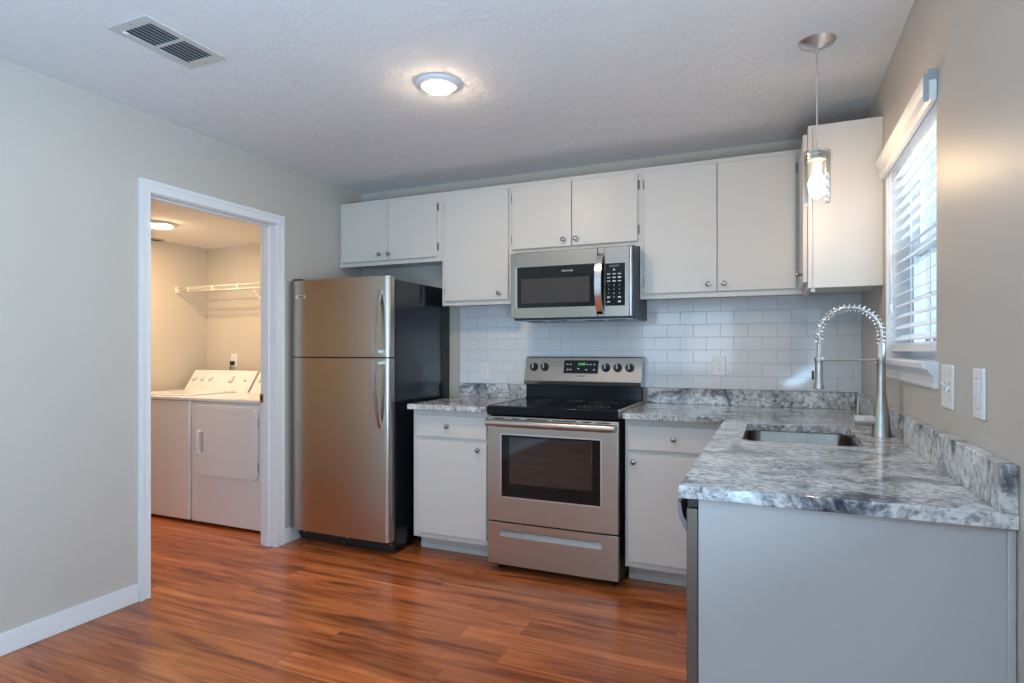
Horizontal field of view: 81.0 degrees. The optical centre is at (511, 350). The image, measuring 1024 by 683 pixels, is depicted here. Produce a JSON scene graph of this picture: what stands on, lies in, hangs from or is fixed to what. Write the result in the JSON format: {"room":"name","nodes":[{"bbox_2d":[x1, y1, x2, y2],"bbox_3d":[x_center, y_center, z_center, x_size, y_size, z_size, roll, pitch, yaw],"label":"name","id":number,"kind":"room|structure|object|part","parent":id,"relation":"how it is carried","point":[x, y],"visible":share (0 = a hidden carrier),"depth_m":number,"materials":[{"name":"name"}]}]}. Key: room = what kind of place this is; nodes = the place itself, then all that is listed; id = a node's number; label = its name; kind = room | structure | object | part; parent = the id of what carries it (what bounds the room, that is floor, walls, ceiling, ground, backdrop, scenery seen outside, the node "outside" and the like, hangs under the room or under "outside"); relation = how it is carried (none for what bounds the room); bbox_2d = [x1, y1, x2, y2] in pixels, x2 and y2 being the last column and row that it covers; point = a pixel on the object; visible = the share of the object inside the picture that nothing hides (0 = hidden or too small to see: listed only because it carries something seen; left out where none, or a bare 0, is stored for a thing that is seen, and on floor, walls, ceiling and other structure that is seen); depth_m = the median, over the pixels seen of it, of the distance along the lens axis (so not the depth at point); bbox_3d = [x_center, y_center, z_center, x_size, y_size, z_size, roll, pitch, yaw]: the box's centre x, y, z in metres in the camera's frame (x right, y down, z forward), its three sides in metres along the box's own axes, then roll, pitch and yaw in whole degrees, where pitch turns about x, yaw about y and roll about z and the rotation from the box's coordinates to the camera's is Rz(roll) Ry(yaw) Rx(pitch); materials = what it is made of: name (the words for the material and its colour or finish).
{"room":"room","nodes":[
{"label":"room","id":0,"kind":"room"},
{"bbox_2d":[151,240,205,391],"bbox_3d":[-3.262,0.066,4.275,0.120,2.344,2.640,0,0,23],"label":"wall","id":1,"kind":"structure","parent":0,"point":[178,329],"depth_m":5.07,"materials":[{"name":"beige paint"}]},
{"bbox_2d":[0,58,360,632],"bbox_3d":[-2.540,0.026,1.488,0.098,2.424,6.985,0,0,23],"label":"wall","id":2,"kind":"structure","parent":0,"point":[73,159],"depth_m":2.71,"materials":[{"name":"beige paint"}]},
{"bbox_2d":[0,583,138,656],"bbox_3d":[-2.834,1.192,0.673,0.014,0.092,4.974,0,0,23],"label":"baseboard","id":3,"kind":"structure","parent":2,"relation":"attached to","point":[14,639],"depth_m":2.65,"materials":[{"name":"white paint"}]},
{"bbox_2d":[138,177,284,601],"bbox_3d":[-1.705,0.193,3.414,0.147,2.091,0.951,0,0,23],"label":"door frame","id":4,"kind":"structure","parent":2,"relation":"in","point":[272,396],"depth_m":3.70,"materials":[{"name":"white paint"}]},
{"bbox_2d":[285,527,300,543],"bbox_3d":[-1.304,1.192,4.192,0.014,0.092,0.798,0,0,23],"label":"baseboard","id":5,"kind":"structure","parent":2,"relation":"attached to","point":[290,534],"depth_m":3.88,"materials":[{"name":"white paint"}]},
{"bbox_2d":[151,200,260,248],"bbox_3d":[-2.468,-0.931,3.864,1.664,0.050,2.520,0,0,23],"label":"ceiling","id":6,"kind":"structure","parent":0,"point":[198,229],"depth_m":4.49,"materials":[{"name":"white paint"}]},
{"bbox_2d":[151,237,164,241],"bbox_3d":[-2.912,-0.899,4.826,0.079,0.014,0.190,0,0,23],"label":"ceiling vent","id":7,"kind":"object","parent":6,"relation":"in","point":[152,238],"visible":0.45,"depth_m":4.86,"materials":[{"name":"white metal"}]},
{"bbox_2d":[151,220,178,228],"bbox_3d":[-2.513,-0.890,4.277,0.236,0.031,0.236,0,0,23],"label":"recessed light","id":8,"kind":"object","parent":6,"relation":"in","point":[158,224],"visible":0.8,"depth_m":4.23,"materials":[{"name":"white glass"}]},
{"bbox_2d":[206,244,260,370],"bbox_3d":[-1.942,0.066,5.075,1.664,2.344,0.120,0,0,23],"label":"wall","id":9,"kind":"structure","parent":0,"point":[233,320],"depth_m":5.21,"materials":[{"name":"beige paint"}]},
{"bbox_2d":[175,282,260,317],"bbox_3d":[-2.033,-0.382,4.880,1.652,0.314,0.305,0,0,23],"label":"wire shelf","id":10,"kind":"object","parent":9,"relation":"attached to","point":[246,285],"visible":0.56,"depth_m":4.99,"materials":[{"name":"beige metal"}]},
{"bbox_3d":[-2.028,-0.512,4.883,1.646,0.043,0.295,0,0,23],"label":"shelf rail","id":11,"kind":"part","parent":10,"relation":"part of","materials":[{"name":"white metal"}]},
{"bbox_2d":[231,354,236,366],"bbox_3d":[-2.417,0.088,5.212,0.070,0.114,0.008,0,0,23],"label":"wall outlet","id":12,"kind":"object","parent":9,"relation":"attached to","point":[233,356],"visible":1,"depth_m":5.21,"materials":[{"name":"white plastic"}]},
{"bbox_2d":[0,514,686,682],"bbox_3d":[-1.775,1.263,1.208,5.381,0.050,7.080,0,0,23],"label":"floor","id":13,"kind":"structure","parent":0,"point":[224,605],"depth_m":2.71,"materials":[{"name":"laminate"}]},
{"bbox_2d":[151,370,260,520],"bbox_3d":[-2.511,0.703,4.752,0.727,1.070,0.686,0,0,23],"label":"washing machine","id":14,"kind":"object","parent":13,"relation":"on","point":[171,410],"visible":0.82,"depth_m":4.40,"materials":[{"name":"white metal"}]},
{"bbox_3d":[-2.546,0.328,4.671,0.565,0.010,0.462,0,0,23],"label":"lid","id":15,"kind":"part","parent":14,"relation":"part of","materials":[{"name":"white metal"}]},
{"bbox_3d":[-2.511,0.348,4.752,0.727,0.030,0.686,0,0,23],"label":"panel","id":16,"kind":"part","parent":14,"relation":"part of","materials":[{"name":"white ceramic"}]},
{"bbox_2d":[192,372,260,530],"bbox_3d":[-1.840,0.703,4.437,0.715,1.070,0.729,0,0,23],"label":"dryer","id":17,"kind":"object","parent":13,"relation":"on","point":[226,428],"visible":0.39,"depth_m":4.14,"materials":[{"name":"white metal"}]},
{"bbox_3d":[-2.213,0.648,4.223,0.018,0.182,0.039,0,0,23],"label":"handle","id":18,"kind":"part","parent":17,"relation":"part of","materials":[{"name":"white plastic"}]},
{"bbox_3d":[-1.831,0.348,4.457,0.715,0.030,0.686,0,0,23],"label":"panel","id":19,"kind":"part","parent":17,"relation":"part of","materials":[{"name":"white metal"}]},
{"bbox_3d":[-1.976,0.639,4.142,0.583,0.478,0.013,0,0,23],"label":"dryer door","id":20,"kind":"part","parent":17,"relation":"part of","materials":[{"name":"white metal"}]},
{"bbox_2d":[291,276,448,553],"bbox_3d":[-0.948,0.390,4.009,0.764,1.697,0.812,0,0,23],"label":"refrigerator","id":21,"kind":"object","parent":13,"relation":"on","point":[366,349],"visible":1,"depth_m":3.71,"materials":[{"name":"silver metal"}]},
{"bbox_3d":[-1.070,0.597,3.729,0.764,1.097,0.060,0,0,23],"label":"fresh food door","id":22,"kind":"part","parent":21,"relation":"part of","materials":[{"name":"silver metal"}]},
{"bbox_3d":[-1.070,-0.202,3.729,0.764,0.484,0.060,0,0,23],"label":"freezer door","id":23,"kind":"part","parent":21,"relation":"part of","materials":[{"name":"silver metal"}]},
{"bbox_3d":[-0.798,0.266,3.546,0.024,0.400,0.082,0,0,23],"label":"handle","id":24,"kind":"part","parent":21,"relation":"part of","materials":[{"name":"silver metal"}]},
{"bbox_3d":[-0.798,-0.173,3.546,0.024,0.378,0.082,0,0,23],"label":"handle","id":25,"kind":"part","parent":21,"relation":"part of","materials":[{"name":"silver metal"}]},
{"bbox_2d":[414,409,490,556],"bbox_3d":[-0.262,0.795,3.808,0.553,0.886,0.671,0,0,23],"label":"base cabinet","id":26,"kind":"object","parent":13,"relation":"on","point":[451,447],"visible":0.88,"depth_m":3.52,"materials":[{"name":"paint"}]},
{"bbox_3d":[-0.358,0.449,3.525,0.467,0.127,0.018,0,0,23],"label":"drawer","id":27,"kind":"part","parent":26,"relation":"part of","materials":[{"name":"paint"}]},
{"bbox_3d":[-0.358,0.812,3.525,0.467,0.557,0.018,0,0,23],"label":"door","id":28,"kind":"part","parent":26,"relation":"part of","materials":[{"name":"paint"}]},
{"bbox_2d":[407,396,519,412],"bbox_3d":[-0.249,0.336,3.793,0.526,0.031,0.687,0,0,23],"label":"countertop","id":29,"kind":"structure","parent":26,"relation":"on","point":[460,403],"depth_m":3.58,"materials":[{"name":"stone"}]},
{"bbox_2d":[459,383,526,397],"bbox_3d":[-0.120,0.274,4.097,0.536,0.092,0.029,0,0,23],"label":"granite upstand","id":30,"kind":"object","parent":29,"relation":"on","point":[465,389],"visible":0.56,"depth_m":4.09,"materials":[{"name":"grey stone"}]},
{"bbox_2d":[484,357,644,585],"bbox_3d":[0.323,0.640,3.499,0.758,1.197,0.726,0,0,23],"label":"electric range","id":31,"kind":"object","parent":13,"relation":"on","point":[556,453],"visible":0.99,"depth_m":3.25,"materials":[{"name":"silver metal"}]},
{"bbox_3d":[-0.019,0.331,3.651,0.006,0.048,0.599,0,0,23],"label":"trim","id":32,"kind":"part","parent":31,"relation":"part of","materials":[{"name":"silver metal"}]},
{"bbox_3d":[0.140,0.106,3.872,0.054,0.053,0.034,0,0,23],"label":"control knob","id":33,"kind":"part","parent":31,"relation":"part of","materials":[{"name":"black plastic"}]},
{"bbox_3d":[0.206,0.106,3.843,0.054,0.053,0.034,0,0,23],"label":"control knob","id":34,"kind":"part","parent":31,"relation":"part of","materials":[{"name":"black plastic"}]},
{"bbox_3d":[0.191,0.400,3.196,0.728,0.037,0.066,0,0,23],"label":"handle","id":35,"kind":"part","parent":31,"relation":"part of","materials":[{"name":"silver metal"}]},
{"bbox_3d":[0.205,1.017,3.237,0.573,0.037,0.020,0,0,23],"label":"drawer pull","id":36,"kind":"part","parent":31,"relation":"part of","materials":[{"name":"silver metal"}]},
{"bbox_3d":[0.201,0.640,3.228,0.579,0.357,0.006,0,0,23],"label":"glass trim","id":37,"kind":"part","parent":31,"relation":"part of","materials":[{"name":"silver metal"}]},
{"bbox_3d":[0.202,0.640,3.231,0.571,0.349,0.007,0,0,23],"label":"door glass","id":38,"kind":"part","parent":31,"relation":"part of","materials":[{"name":"black glass"}]},
{"bbox_3d":[0.211,1.075,3.242,0.746,0.233,0.036,0,0,23],"label":"storage drawer","id":39,"kind":"part","parent":31,"relation":"part of","materials":[{"name":"silver metal"}]},
{"bbox_3d":[0.211,0.659,3.242,0.746,0.582,0.036,0,0,23],"label":"oven door","id":40,"kind":"part","parent":31,"relation":"part of","materials":[{"name":"silver metal"}]},
{"bbox_2d":[487,398,637,419],"bbox_3d":[0.323,0.335,3.499,0.752,0.051,0.605,0,0,23],"label":"cooktop","id":41,"kind":"object","parent":31,"relation":"in","point":[522,408],"depth_m":3.30,"materials":[{"name":"black glass"}]},
{"bbox_3d":[0.445,0.132,3.780,0.752,0.181,0.112,0,0,23],"label":"control panel","id":42,"kind":"part","parent":31,"relation":"part of","materials":[{"name":"silver metal"}]},
{"bbox_3d":[0.574,0.106,3.683,0.054,0.053,0.034,0,0,23],"label":"control knob","id":43,"kind":"part","parent":31,"relation":"part of","materials":[{"name":"black plastic"}]},
{"bbox_3d":[0.642,0.106,3.654,0.054,0.053,0.034,0,0,23],"label":"control knob","id":44,"kind":"part","parent":31,"relation":"part of","materials":[{"name":"black plastic"}]},
{"bbox_3d":[0.710,0.106,3.624,0.054,0.053,0.034,0,0,23],"label":"control knob","id":45,"kind":"part","parent":31,"relation":"part of","materials":[{"name":"black plastic"}]},
{"bbox_3d":[0.667,0.331,3.353,0.006,0.048,0.599,0,0,23],"label":"trim","id":46,"kind":"part","parent":31,"relation":"part of","materials":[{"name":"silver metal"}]},
{"bbox_2d":[625,419,720,586],"bbox_3d":[0.953,0.795,3.279,0.566,0.886,0.671,0,0,23],"label":"base cabinet","id":47,"kind":"object","parent":13,"relation":"on","point":[659,455],"visible":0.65,"depth_m":3.04,"materials":[{"name":"paint"}]},
{"bbox_3d":[0.818,0.812,3.014,0.472,0.557,0.018,0,0,23],"label":"door","id":48,"kind":"part","parent":47,"relation":"part of","materials":[{"name":"paint"}]},
{"bbox_3d":[0.818,0.449,3.014,0.472,0.127,0.018,0,0,23],"label":"drawer","id":49,"kind":"part","parent":47,"relation":"part of","materials":[{"name":"paint"}]},
{"bbox_2d":[677,498,697,682],"bbox_3d":[0.807,0.797,1.608,0.623,0.883,0.631,0,0,23],"label":"dishwasher","id":50,"kind":"object","parent":13,"relation":"on","point":[687,508],"visible":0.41,"depth_m":1.43,"materials":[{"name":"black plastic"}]},
{"bbox_3d":[0.532,0.402,1.727,0.024,0.072,0.607,0,0,23],"label":"handle","id":51,"kind":"part","parent":50,"relation":"part of","materials":[{"name":"silver metal"}]},
{"bbox_3d":[0.555,0.757,1.717,0.026,0.762,0.631,0,0,23],"label":"door","id":52,"kind":"part","parent":50,"relation":"part of","materials":[{"name":"grey metal"}]},
{"bbox_2d":[698,500,1016,682],"bbox_3d":[1.024,0.795,2.046,0.633,0.886,1.625,0,0,23],"label":"base cabinet","id":53,"kind":"object","parent":13,"relation":"on","point":[786,595],"visible":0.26,"depth_m":1.29,"materials":[{"name":"grey paint"}]},
{"bbox_2d":[622,403,1018,529],"bbox_3d":[0.913,0.336,2.430,1.144,0.031,2.260,0,0,23],"label":"countertop","id":54,"kind":"structure","parent":53,"relation":"on","point":[884,477],"depth_m":1.57,"materials":[{"name":"stone"}]},
{"bbox_2d":[647,387,854,409],"bbox_3d":[1.344,0.274,3.460,1.114,0.092,0.029,0,0,23],"label":"granite upstand","id":55,"kind":"object","parent":54,"relation":"on","point":[763,398],"visible":1,"depth_m":3.43,"materials":[{"name":"grey stone"}]},
{"bbox_2d":[745,430,857,445],"bbox_3d":[1.109,0.442,2.315,0.412,0.180,0.584,0,0,23],"label":"sink","id":56,"kind":"object","parent":54,"relation":"in","point":[752,435],"visible":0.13,"depth_m":2.56,"materials":[{"name":"silver metal"}]},
{"bbox_2d":[812,303,891,436],"bbox_3d":[1.288,0.071,2.279,0.265,0.499,0.067,0,0,23],"label":"spring faucet","id":57,"kind":"object","parent":54,"relation":"on","point":[879,421],"visible":1,"depth_m":2.24,"materials":[{"name":"silver metal"}]},
{"bbox_3d":[1.271,0.036,2.287,0.213,0.018,0.035,0,0,23],"label":"support arm","id":58,"kind":"part","parent":57,"relation":"part of","materials":[{"name":"silver metal"}]},
{"bbox_3d":[1.313,0.212,2.271,0.015,0.084,0.011,0,0,1],"label":"lever","id":59,"kind":"part","parent":57,"relation":"part of","materials":[{"name":"silver metal"}]},
{"bbox_2d":[871,343,891,436],"bbox_3d":[1.379,0.146,2.240,0.067,0.348,0.067,0,0,23],"label":"faucet","id":60,"kind":"object","parent":57,"relation":"on","point":[880,419],"depth_m":2.23,"materials":[{"name":"silver metal"}]},
{"bbox_2d":[855,392,1018,513],"bbox_3d":[1.425,0.272,2.209,0.029,0.096,2.259,0,0,23],"label":"granite upstand","id":61,"kind":"object","parent":54,"relation":"on","point":[994,479],"visible":0.97,"depth_m":1.44,"materials":[{"name":"grey stone"}]},
{"bbox_3d":[0.989,0.795,1.189,0.015,0.886,0.024,0,0,23],"label":"scribe moulding","id":62,"kind":"part","parent":53,"relation":"part of","materials":[{"name":"grey paint"}]},
{"bbox_2d":[0,0,913,194],"bbox_3d":[-0.956,-1.216,0.800,3.553,0.060,6.985,0,0,23],"label":"ceiling","id":63,"kind":"structure","parent":0,"point":[325,90],"depth_m":2.56,"materials":[{"name":"white paint"}]},
{"bbox_2d":[107,14,226,68],"bbox_3d":[-1.319,-1.179,2.311,0.214,0.014,0.347,0,0,23],"label":"ceiling vent","id":64,"kind":"object","parent":63,"relation":"in","point":[144,30],"visible":1,"depth_m":2.29,"materials":[{"name":"white metal"}]},
{"bbox_2d":[416,73,459,94],"bbox_3d":[-0.327,-1.170,2.663,0.196,0.031,0.196,0,0,23],"label":"recessed light","id":65,"kind":"object","parent":63,"relation":"in","point":[435,83],"visible":1,"depth_m":2.62,"materials":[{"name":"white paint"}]},
{"bbox_2d":[798,32,836,205],"bbox_3d":[1.169,-0.875,2.296,0.134,0.621,0.134,0,0,23],"label":"pendant lamp","id":66,"kind":"object","parent":63,"relation":"hanging from","point":[815,42],"visible":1,"depth_m":2.28,"materials":[{"name":"silver metal"}]},
{"bbox_2d":[812,161,821,172],"bbox_3d":[1.169,-0.703,2.296,0.034,0.038,0.034,0,0,23],"label":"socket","id":67,"kind":"object","parent":66,"relation":"attached to","point":[816,165],"depth_m":2.28,"materials":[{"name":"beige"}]},
{"bbox_2d":[803,148,830,205],"bbox_3d":[1.169,-0.663,2.296,0.095,0.196,0.095,0,0,23],"label":"glass jar","id":68,"kind":"object","parent":66,"relation":"on","point":[815,158],"depth_m":2.28,"materials":[{"name":"clear glass"}]},
{"bbox_3d":[1.169,-0.953,2.296,0.004,0.366,0.004,0,0,23],"label":"cord","id":69,"kind":"part","parent":66,"relation":"part of","materials":[{"name":"grey plastic"}]},
{"bbox_3d":[1.169,-0.644,2.296,0.059,0.079,0.059,0,0,23],"label":"bulb","id":70,"kind":"part","parent":66,"relation":"part of","materials":[{"name":"white glass"}]},
{"bbox_2d":[361,139,822,404],"bbox_3d":[0.458,0.026,3.928,3.455,2.424,0.120,0,0,23],"label":"wall","id":71,"kind":"structure","parent":0,"point":[424,275],"depth_m":4.16,"materials":[{"name":"beige paint"}]},
{"bbox_2d":[340,192,441,269],"bbox_3d":[-0.816,-0.827,4.258,0.848,0.458,0.287,0,0,23],"label":"upper cabinet","id":72,"kind":"object","parent":71,"relation":"attached to","point":[401,232],"visible":0.98,"depth_m":4.15,"materials":[{"name":"paint"}]},
{"bbox_3d":[-1.041,-0.827,4.241,0.396,0.401,0.018,0,0,23],"label":"door","id":73,"kind":"part","parent":72,"relation":"part of","materials":[{"name":"paint"}]},
{"bbox_3d":[-0.679,-0.827,4.084,0.384,0.401,0.018,0,0,23],"label":"door","id":74,"kind":"part","parent":72,"relation":"part of","materials":[{"name":"paint"}]},
{"bbox_2d":[442,184,510,306],"bbox_3d":[-0.197,-0.676,3.989,0.500,0.760,0.287,0,0,23],"label":"upper cabinet","id":75,"kind":"object","parent":71,"relation":"attached to","point":[476,222],"visible":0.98,"depth_m":3.88,"materials":[{"name":"paint"}]},
{"bbox_2d":[511,169,639,253],"bbox_3d":[0.407,-0.830,3.727,0.815,0.451,0.287,0,0,23],"label":"upper cabinet","id":76,"kind":"object","parent":71,"relation":"attached to","point":[598,210],"visible":0.96,"depth_m":3.61,"materials":[{"name":"paint"}]},
{"bbox_3d":[0.181,-0.831,3.710,0.392,0.394,0.018,0,0,23],"label":"door","id":77,"kind":"part","parent":76,"relation":"part of","materials":[{"name":"paint"}]},
{"bbox_2d":[511,245,646,322],"bbox_3d":[0.399,-0.382,3.622,0.741,0.417,0.465,0,0,23],"label":"microwave oven","id":78,"kind":"object","parent":76,"relation":"attached to","point":[601,284],"visible":1,"depth_m":3.46,"materials":[{"name":"grey metal"}]},
{"bbox_3d":[0.579,-0.370,3.360,0.112,0.239,0.006,0,0,23],"label":"control glass","id":79,"kind":"part","parent":78,"relation":"part of","materials":[{"name":"black glass"}]},
{"bbox_3d":[0.666,-0.387,3.345,0.010,0.388,0.035,0,0,23],"label":"trim","id":80,"kind":"part","parent":78,"relation":"part of","materials":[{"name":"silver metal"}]},
{"bbox_3d":[0.547,-0.831,3.551,0.395,0.394,0.018,0,0,23],"label":"door","id":81,"kind":"part","parent":76,"relation":"part of","materials":[{"name":"paint"}]},
{"bbox_2d":[460,291,861,391],"bbox_3d":[0.762,-0.047,3.724,2.452,0.548,0.010,0,0,23],"label":"tile backsplash","id":82,"kind":"structure","parent":71,"relation":"attached to","point":[767,342],"depth_m":3.56,"materials":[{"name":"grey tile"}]},
{"bbox_2d":[480,363,489,378],"bbox_3d":[-0.187,0.141,4.127,0.070,0.114,0.008,0,0,23],"label":"wall outlet","id":83,"kind":"object","parent":82,"relation":"attached to","point":[484,367],"visible":1,"depth_m":4.12,"materials":[{"name":"white plastic"}]},
{"bbox_2d":[713,356,725,375],"bbox_3d":[1.218,0.092,3.516,0.070,0.114,0.008,0,0,23],"label":"wall outlet","id":84,"kind":"object","parent":82,"relation":"attached to","point":[719,362],"visible":1,"depth_m":3.51,"materials":[{"name":"white plastic"}]},
{"bbox_2d":[640,149,802,299],"bbox_3d":[1.171,-0.676,3.394,0.852,0.760,0.287,0,0,23],"label":"upper cabinet","id":85,"kind":"object","parent":71,"relation":"attached to","point":[724,227],"visible":1,"depth_m":3.29,"materials":[{"name":"paint"}]},
{"bbox_3d":[0.946,-0.676,3.378,0.396,0.703,0.018,0,0,23],"label":"door","id":86,"kind":"part","parent":85,"relation":"part of","materials":[{"name":"paint"}]},
{"bbox_3d":[1.310,-0.676,3.219,0.388,0.703,0.018,0,0,23],"label":"door","id":87,"kind":"part","parent":85,"relation":"part of","materials":[{"name":"paint"}]},
{"bbox_2d":[862,0,1023,682],"bbox_3d":[0.585,0.026,0.064,0.140,2.424,6.865,0,0,23],"label":"wall","id":88,"kind":"structure","parent":0,"point":[975,47],"depth_m":1.43,"materials":[{"name":"beige paint"}]},
{"bbox_2d":[796,116,882,295],"bbox_3d":[1.543,-0.641,2.874,0.342,0.752,0.443,0,0,23],"label":"upper cabinet","id":89,"kind":"object","parent":88,"relation":"attached to","point":[841,239],"visible":0.99,"depth_m":2.66,"materials":[{"name":"paint"}]},
{"bbox_3d":[1.421,-0.649,2.924,0.019,0.676,0.394,0,0,23],"label":"door","id":90,"kind":"part","parent":89,"relation":"part of","materials":[{"name":"paint"}]},
{"bbox_3d":[1.440,-0.650,2.918,0.019,0.734,0.443,0,0,23],"label":"frame","id":91,"kind":"part","parent":89,"relation":"part of","materials":[{"name":"paint"}]},
{"bbox_2d":[874,134,938,388],"bbox_3d":[1.460,-0.360,2.133,0.175,0.943,0.915,0,0,23],"label":"window","id":92,"kind":"structure","parent":88,"relation":"in","point":[919,370],"depth_m":2.48,"materials":[{"name":"white plastic"}]},
{"bbox_2d":[875,68,936,351],"bbox_3d":[1.434,-0.410,2.152,0.104,0.828,0.905,0,0,23],"label":"window blind","id":93,"kind":"object","parent":92,"relation":"attached to","point":[915,128],"visible":0.67,"depth_m":2.13,"materials":[{"name":"white plastic"}]},
{"bbox_3d":[1.453,-0.382,2.136,0.057,0.740,0.601,0,0,23],"label":"ladder cord","id":94,"kind":"part","parent":93,"relation":"part of","materials":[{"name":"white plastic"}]},
{"bbox_3d":[1.453,-0.011,2.135,0.052,0.030,0.833,0,0,23],"label":"rail","id":95,"kind":"part","parent":93,"relation":"part of","materials":[{"name":"white plastic"}]},
{"bbox_3d":[1.508,-0.210,2.113,0.020,0.418,0.789,0,0,23],"label":"sash","id":96,"kind":"part","parent":92,"relation":"part of","materials":[{"name":"white plastic"}]},
{"bbox_3d":[1.528,-0.588,2.104,0.020,0.418,0.789,0,0,23],"label":"sash","id":97,"kind":"part","parent":92,"relation":"part of","materials":[{"name":"white plastic"}]},
{"bbox_2d":[940,364,954,409],"bbox_3d":[1.183,0.098,1.634,0.015,0.120,0.116,0,0,23],"label":"light switch","id":98,"kind":"object","parent":88,"relation":"attached to","point":[947,382],"visible":1,"depth_m":1.62,"materials":[{"name":"white plastic"}]},
{"bbox_2d":[973,368,985,419],"bbox_3d":[1.076,0.099,1.383,0.011,0.116,0.076,0,0,23],"label":"light switch","id":99,"kind":"object","parent":88,"relation":"attached to","point":[979,374],"visible":1,"depth_m":1.37,"materials":[{"name":"white plastic"}]}
]}

